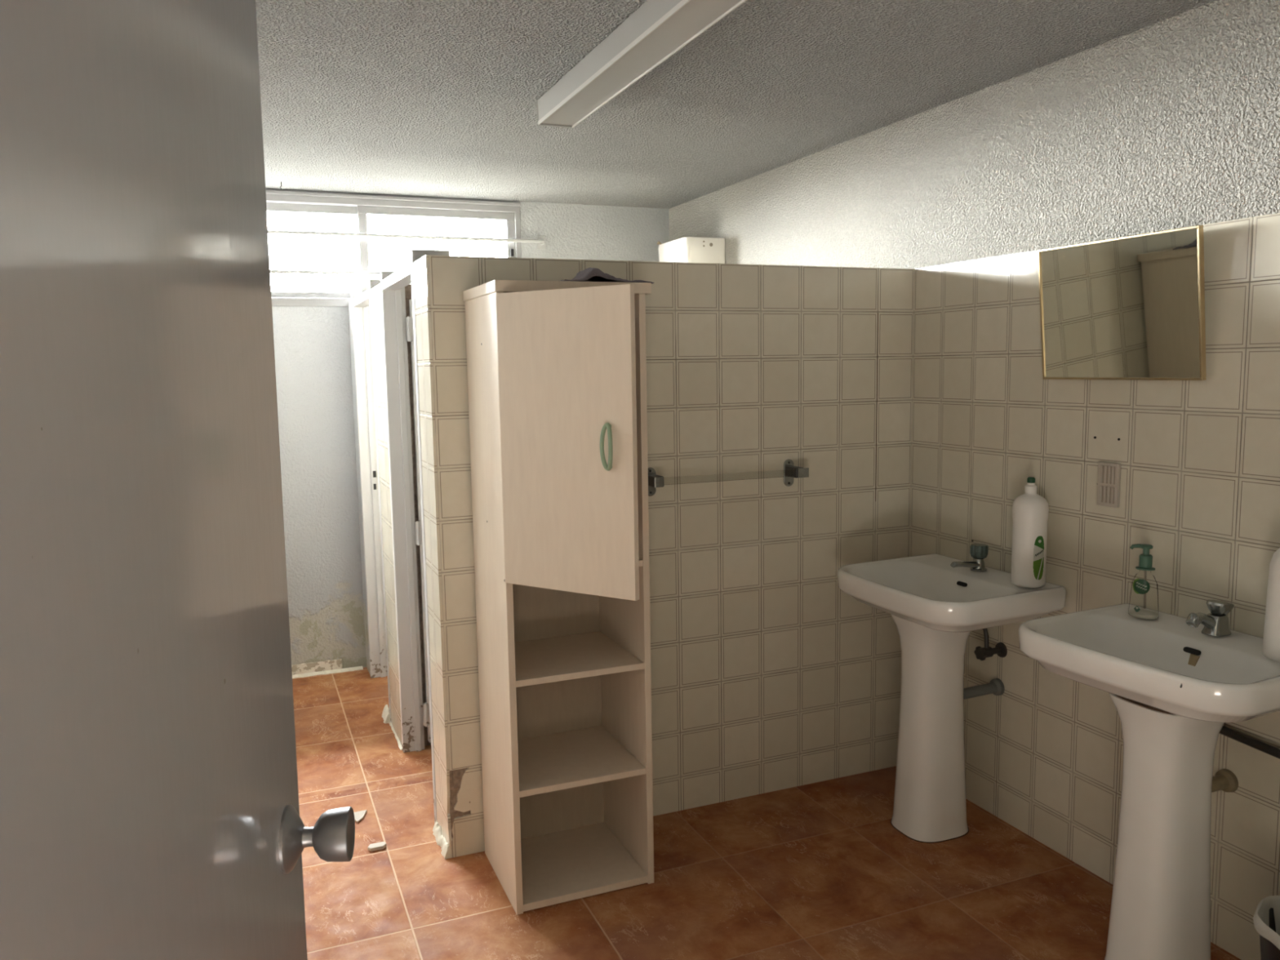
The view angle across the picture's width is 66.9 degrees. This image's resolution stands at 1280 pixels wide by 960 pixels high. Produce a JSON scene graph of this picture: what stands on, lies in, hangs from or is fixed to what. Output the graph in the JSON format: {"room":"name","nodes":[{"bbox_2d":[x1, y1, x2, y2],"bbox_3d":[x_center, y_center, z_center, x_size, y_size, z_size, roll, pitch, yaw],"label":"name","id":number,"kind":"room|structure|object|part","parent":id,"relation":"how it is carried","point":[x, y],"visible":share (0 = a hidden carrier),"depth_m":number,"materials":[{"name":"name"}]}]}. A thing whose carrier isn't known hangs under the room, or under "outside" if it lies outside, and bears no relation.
{"room":"public restroom","nodes":[
{"label":"public restroom","id":0,"kind":"room"},
{"bbox_2d":[348,301,369,673],"bbox_3d":[-1.277,0.047,4.604,0.110,1.765,0.155,-4,7,-22],"label":"wall pier","id":1,"kind":"object","parent":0,"point":[350,302],"visible":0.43,"depth_m":4.59,"materials":[{"name":"white paint"}]},
{"bbox_2d":[370,284,431,750],"bbox_3d":[-0.251,0.091,4.108,1.683,1.760,0.420,-4,7,-22],"label":"door frame","id":2,"kind":"structure","parent":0,"point":[375,292],"depth_m":3.72,"materials":[{"name":"paint"}]},
{"bbox_2d":[351,279,391,722],"bbox_3d":[-1.119,0.072,4.218,0.112,1.800,0.680,-4,7,-22],"label":"door","id":3,"kind":"structure","parent":2,"relation":"attached to","point":[362,316],"depth_m":4.47,"materials":[{"name":"white wood"}]},
{"bbox_2d":[380,248,449,823],"bbox_3d":[-0.741,0.173,3.309,0.112,1.800,0.700,-4,7,-22],"label":"trim","id":4,"kind":"structure","parent":2,"relation":"attached to","point":[393,283],"depth_m":3.57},
{"bbox_2d":[405,299,431,742],"bbox_3d":[-0.566,0.157,3.717,0.588,1.670,0.038,-4,7,-22],"label":"door","id":5,"kind":"structure","parent":2,"relation":"in","point":[410,331],"depth_m":3.60,"materials":[{"name":"paint"}]},
{"bbox_2d":[265,188,669,668],"bbox_3d":[-1.014,-0.240,4.848,2.504,2.270,0.150,-4,7,-22],"label":"wall","id":6,"kind":"structure","parent":0,"point":[313,352],"depth_m":4.62,"materials":[{"name":"white paint"}]},
{"bbox_2d":[291,658,342,675],"bbox_3d":[-1.785,0.919,4.567,0.730,0.058,0.012,-4,7,-22],"label":"baseboard","id":7,"kind":"structure","parent":6,"relation":"attached to","point":[331,664],"depth_m":4.66,"materials":[{"name":"beige tile"}]},
{"bbox_2d":[270,269,380,275],"bbox_3d":[-1.303,-0.966,4.535,1.815,0.068,0.058,-4,7,-22],"label":"bar","id":8,"kind":"object","parent":6,"relation":"attached to","point":[272,271],"visible":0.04,"depth_m":4.44,"materials":[{"name":"white paint"}]},
{"bbox_2d":[292,666,363,678],"bbox_3d":[-1.734,0.941,4.571,0.825,0.012,0.023,-4,7,-22],"label":"trim","id":9,"kind":"structure","parent":6,"relation":"attached to","point":[359,668],"depth_m":4.67,"materials":[{"name":"tile"}]},
{"bbox_2d":[266,190,521,306],"bbox_3d":[-1.385,-1.072,4.548,1.690,0.515,0.090,-4,7,-22],"label":"window","id":10,"kind":"structure","parent":6,"relation":"in","point":[361,206],"depth_m":4.56,"materials":[{"name":"metal"}]},
{"bbox_3d":[-1.724,-1.050,4.431,0.922,0.428,0.022,-4,7,-22],"label":"sash","id":11,"kind":"part","parent":10,"relation":"part of","materials":[{"name":"glass"}]},
{"bbox_3d":[-0.973,-1.094,4.703,0.756,0.428,0.022,-4,7,-22],"label":"sash","id":12,"kind":"part","parent":10,"relation":"part of","materials":[{"name":"metal"}]},
{"bbox_2d":[267,230,545,249],"bbox_3d":[-1.306,-1.139,4.514,1.815,0.068,0.058,-4,7,-22],"label":"bar","id":13,"kind":"object","parent":6,"relation":"attached to","point":[540,240],"visible":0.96,"depth_m":4.58,"materials":[{"name":"white paint"}]},
{"bbox_2d":[413,255,914,858],"bbox_3d":[0.137,0.193,3.183,1.676,1.760,0.206,-4,7,-22],"label":"wall partition","id":14,"kind":"structure","parent":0,"point":[766,676],"depth_m":3.15,"materials":[{"name":"beige tile"}]},
{"bbox_2d":[648,459,808,496],"bbox_3d":[0.280,-0.006,3.066,0.545,0.090,0.078,-4,7,-22],"label":"towel rail","id":15,"kind":"object","parent":14,"relation":"attached to","point":[790,471],"visible":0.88,"depth_m":3.12,"materials":[{"name":"silver metal"}]},
{"bbox_3d":[0.045,0.003,2.969,0.034,0.033,0.069,-4,7,-22],"label":"arm","id":16,"kind":"part","parent":15,"relation":"part of","materials":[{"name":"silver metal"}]},
{"bbox_3d":[0.283,-0.009,3.042,0.462,0.023,0.008,-4,7,-22],"label":"rail","id":17,"kind":"part","parent":15,"relation":"part of","materials":[{"name":"clear plastic"}]},
{"bbox_3d":[0.504,-0.026,3.156,0.034,0.033,0.069,-4,7,-22],"label":"arm","id":18,"kind":"part","parent":15,"relation":"part of","materials":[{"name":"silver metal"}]},
{"bbox_2d":[255,0,1216,208],"bbox_3d":[-0.121,-1.183,2.508,2.800,0.120,4.940,-4,7,-22],"label":"ceiling","id":19,"kind":"structure","parent":0,"point":[424,98],"depth_m":2.83,"materials":[{"name":"white paint"}]},
{"bbox_2d":[536,0,746,128],"bbox_3d":[-0.022,-1.077,2.433,0.119,0.078,1.273,-4,7,-22],"label":"ceiling light","id":20,"kind":"object","parent":19,"relation":"attached to","point":[655,31],"visible":1,"depth_m":2.39,"materials":[{"name":"white metal"}]},
{"bbox_2d":[292,666,1240,959],"bbox_3d":[-0.055,1.332,1.480,3.750,0.100,7.390,-4,7,-22],"label":"floor","id":21,"kind":"structure","parent":0,"point":[821,870],"depth_m":2.70,"materials":[{"name":"tile"}]},
{"bbox_2d":[353,809,366,822],"bbox_3d":[-0.914,1.096,3.149,0.058,0.007,0.076,-4,7,-22],"label":"shard","id":22,"kind":"object","parent":21,"relation":"on","point":[358,815],"visible":0.71,"depth_m":3.15},
{"bbox_2d":[368,841,386,851],"bbox_3d":[-0.800,1.116,2.949,0.055,0.011,0.030,-4,7,-22],"label":"shard","id":23,"kind":"object","parent":21,"relation":"on","point":[379,846],"visible":1,"depth_m":2.94},
{"bbox_2d":[462,280,653,915],"bbox_3d":[-0.157,0.319,2.570,0.419,1.662,0.700,-4,7,-22],"label":"tall cabinet","id":24,"kind":"object","parent":21,"relation":"on","point":[557,370],"visible":1,"depth_m":2.58,"materials":[{"name":"beige laminate"}]},
{"bbox_3d":[-0.402,0.328,2.652,0.018,1.634,0.363,-4,7,-22],"label":"panel","id":25,"kind":"part","parent":24,"relation":"part of","materials":[{"name":"beige laminate"}]},
{"bbox_3d":[-0.233,-0.509,2.628,0.418,0.028,0.367,-4,7,-22],"label":"panel","id":26,"kind":"part","parent":24,"relation":"part of","materials":[{"name":"beige laminate"}]},
{"bbox_3d":[-0.294,0.288,2.887,0.362,1.614,0.006,-4,7,-22],"label":"panel","id":27,"kind":"part","parent":24,"relation":"part of","materials":[{"name":"laminate"}]},
{"bbox_3d":[-0.177,-0.089,2.316,0.394,0.723,0.018,3,8,32],"label":"door","id":28,"kind":"part","parent":24,"relation":"part of","materials":[{"name":"beige laminate"}]},
{"bbox_2d":[514,631,644,687],"bbox_3d":[-0.223,0.502,2.744,0.362,0.017,0.354,-4,7,-22],"label":"shelf","id":29,"kind":"object","parent":24,"relation":"attached to","point":[545,657],"depth_m":2.71,"materials":[{"name":"beige laminate"}]},
{"bbox_2d":[517,725,645,797],"bbox_3d":[-0.218,0.800,2.779,0.362,0.017,0.354,-4,7,-22],"label":"shelf","id":30,"kind":"object","parent":24,"relation":"attached to","point":[564,757],"depth_m":2.75,"materials":[{"name":"beige laminate"}]},
{"bbox_3d":[-0.212,1.114,2.815,0.362,0.020,0.356,-4,7,-22],"label":"panel","id":31,"kind":"part","parent":24,"relation":"part of","materials":[{"name":"beige laminate"}]},
{"bbox_3d":[-0.075,-0.076,2.229,0.034,0.112,0.022,3,8,32],"label":"handle","id":32,"kind":"part","parent":24,"relation":"part of","materials":[{"name":"green plastic"}]},
{"bbox_2d":[560,267,653,283],"bbox_3d":[-0.117,-0.542,2.589,0.250,0.044,0.200,-4,7,-22],"label":"cleaning cloth","id":33,"kind":"object","parent":24,"relation":"on","point":[589,274],"visible":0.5,"depth_m":2.51,"materials":[{"name":"grey fabric"}]},
{"bbox_3d":[-0.051,0.305,2.796,0.018,1.634,0.363,-4,7,-22],"label":"panel","id":34,"kind":"part","parent":24,"relation":"part of","materials":[{"name":"beige laminate"}]},
{"bbox_2d":[639,559,642,566],"bbox_3d":[-0.227,0.218,2.711,0.362,0.017,0.354,-4,7,-22],"label":"shelf","id":35,"kind":"object","parent":24,"relation":"attached to","point":[640,560],"depth_m":2.61,"materials":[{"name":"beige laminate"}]},
{"bbox_2d":[837,553,1066,843],"bbox_3d":[0.909,0.689,2.974,0.462,0.800,0.595,-4,7,-22],"label":"basin","id":36,"kind":"object","parent":21,"relation":"on","point":[934,606],"visible":0.98,"depth_m":2.92,"materials":[{"name":"white ceramic"}]},
{"bbox_3d":[0.904,0.355,2.935,0.462,0.128,0.595,-4,7,-22],"label":"bowl","id":37,"kind":"part","parent":36,"relation":"part of","materials":[{"name":"white ceramic"}]},
{"bbox_2d":[950,543,988,571],"bbox_3d":[1.016,0.242,2.991,0.134,0.080,0.056,-4,7,-22],"label":"tap","id":38,"kind":"object","parent":36,"relation":"on","point":[979,552],"visible":1,"depth_m":2.98,"materials":[{"name":"silver metal"}]},
{"bbox_3d":[1.015,0.263,2.992,0.131,0.040,0.050,-4,7,-22],"label":"spout","id":39,"kind":"part","parent":38,"relation":"part of","materials":[{"name":"silver metal"}]},
{"bbox_3d":[1.052,0.222,3.003,0.056,0.044,0.056,-4,7,-22],"label":"knob","id":40,"kind":"part","parent":38,"relation":"part of","materials":[{"name":"plastic"}]},
{"bbox_2d":[963,678,1004,699],"bbox_3d":[1.063,0.655,3.021,0.141,0.054,0.054,-4,7,-22],"label":"pipe","id":41,"kind":"object","parent":36,"relation":"attached to","point":[996,686],"visible":0.93,"depth_m":3.02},
{"bbox_2d":[1010,476,1048,587],"bbox_3d":[1.117,0.147,2.777,0.097,0.313,0.097,-4,7,-22],"label":"detergent bottle","id":42,"kind":"object","parent":36,"relation":"on","point":[1030,510],"visible":1,"depth_m":2.75,"materials":[{"name":"white plastic"}]},
{"bbox_2d":[1018,603,1279,959],"bbox_3d":[1.212,0.766,2.270,0.443,0.800,0.595,-4,7,-22],"label":"basin","id":43,"kind":"object","parent":21,"relation":"on","point":[1173,686],"visible":0.99,"depth_m":2.18,"materials":[{"name":"white ceramic"}]},
{"bbox_2d":[1128,543,1159,619],"bbox_3d":[1.262,0.252,2.424,0.066,0.184,0.074,-4,7,-22],"label":"soap dispenser","id":44,"kind":"object","parent":43,"relation":"on","point":[1140,586],"visible":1,"depth_m":2.41,"materials":[{"name":"clear plastic"}]},
{"bbox_3d":[1.207,0.432,2.231,0.443,0.128,0.595,-4,7,-22],"label":"bowl","id":45,"kind":"part","parent":43,"relation":"part of","materials":[{"name":"white ceramic"}]},
{"bbox_2d":[1185,600,1234,636],"bbox_3d":[1.325,0.323,2.263,0.128,0.079,0.057,-4,7,-22],"label":"tap","id":46,"kind":"object","parent":43,"relation":"on","point":[1215,623],"visible":1,"depth_m":2.25,"materials":[{"name":"silver metal"}]},
{"bbox_3d":[1.358,0.299,2.273,0.058,0.035,0.057,-4,7,-22],"label":"knob","id":47,"kind":"part","parent":46,"relation":"part of","materials":[{"name":"silver metal"}]},
{"bbox_2d":[1211,768,1238,792],"bbox_3d":[1.356,0.731,2.315,0.141,0.056,0.056,-4,7,-22],"label":"pipe","id":48,"kind":"object","parent":43,"relation":"attached to","point":[1224,780],"visible":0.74,"depth_m":2.32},
{"bbox_2d":[1262,547,1279,662],"bbox_3d":[1.388,0.241,2.060,0.096,0.285,0.096,-4,7,-22],"label":"plastic bottle","id":49,"kind":"object","parent":43,"relation":"on","point":[1271,640],"visible":1,"depth_m":2.06,"materials":[{"name":"white plastic"}]},
{"bbox_2d":[1253,895,1279,959],"bbox_3d":[1.380,1.045,1.947,0.265,0.315,0.265,-4,7,-22],"label":"waste bin","id":50,"kind":"object","parent":21,"relation":"on","point":[1266,918],"visible":1,"depth_m":1.98,"materials":[{"name":"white plastic"}]},
{"bbox_2d":[668,0,1279,959],"bbox_3d":[1.121,-0.075,3.146,0.152,2.270,4.640,-4,7,-22],"label":"wall","id":51,"kind":"structure","parent":0,"point":[1173,122],"depth_m":2.70,"materials":[{"name":"beige tile"}]},
{"bbox_2d":[657,236,724,263],"bbox_3d":[0.244,-0.940,4.689,0.206,0.457,0.343,-4,7,-22],"label":"cistern","id":52,"kind":"object","parent":51,"relation":"attached to","point":[686,249],"visible":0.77,"depth_m":4.53,"materials":[{"name":"white plastic"}]},
{"bbox_2d":[973,628,1007,660],"bbox_3d":[1.070,0.494,3.001,0.122,0.128,0.060,-4,7,-22],"label":"valve","id":53,"kind":"object","parent":51,"relation":"attached to","point":[1000,649],"visible":0.88,"depth_m":2.99,"materials":[{"name":"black metal"}]},
{"bbox_2d":[1096,462,1120,507],"bbox_3d":[1.260,0.012,2.605,0.014,0.118,0.066,-4,7,-22],"label":"air vent","id":54,"kind":"object","parent":51,"relation":"in","point":[1108,473],"visible":1,"depth_m":2.60,"materials":[{"name":"white plastic"}]},
{"bbox_2d":[1037,225,1206,380],"bbox_3d":[1.242,-0.442,2.516,0.064,0.362,0.502,-4,7,-22],"label":"mirror","id":55,"kind":"object","parent":51,"relation":"attached to","point":[1132,307],"visible":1,"depth_m":2.48,"materials":[{"name":"clear glass"}]},
{"bbox_2d":[1219,725,1279,759],"bbox_3d":[1.491,0.620,2.104,0.036,0.060,0.602,-4,7,-22],"label":"supply pipe","id":56,"kind":"object","parent":51,"relation":"attached to","point":[1265,748],"visible":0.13,"depth_m":2.25,"materials":[{"name":"metal"}]},
{"bbox_3d":[0.881,0.242,0.475,2.650,2.270,0.150,-4,7,-22],"label":"wall","id":57,"kind":"structure","parent":0,"visible":0},
{"bbox_2d":[0,0,355,959],"bbox_3d":[-0.256,0.367,0.516,0.096,2.023,0.801,-2,7,-8],"label":"door","id":58,"kind":"structure","parent":57,"relation":"in","point":[149,809],"depth_m":0.53,"materials":[{"name":"grey paint"}]},
{"bbox_3d":[-0.283,0.315,0.855,0.055,0.057,0.057,-2,7,-8],"label":"knob","id":59,"kind":"part","parent":58,"relation":"part of","materials":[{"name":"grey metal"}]}
]}

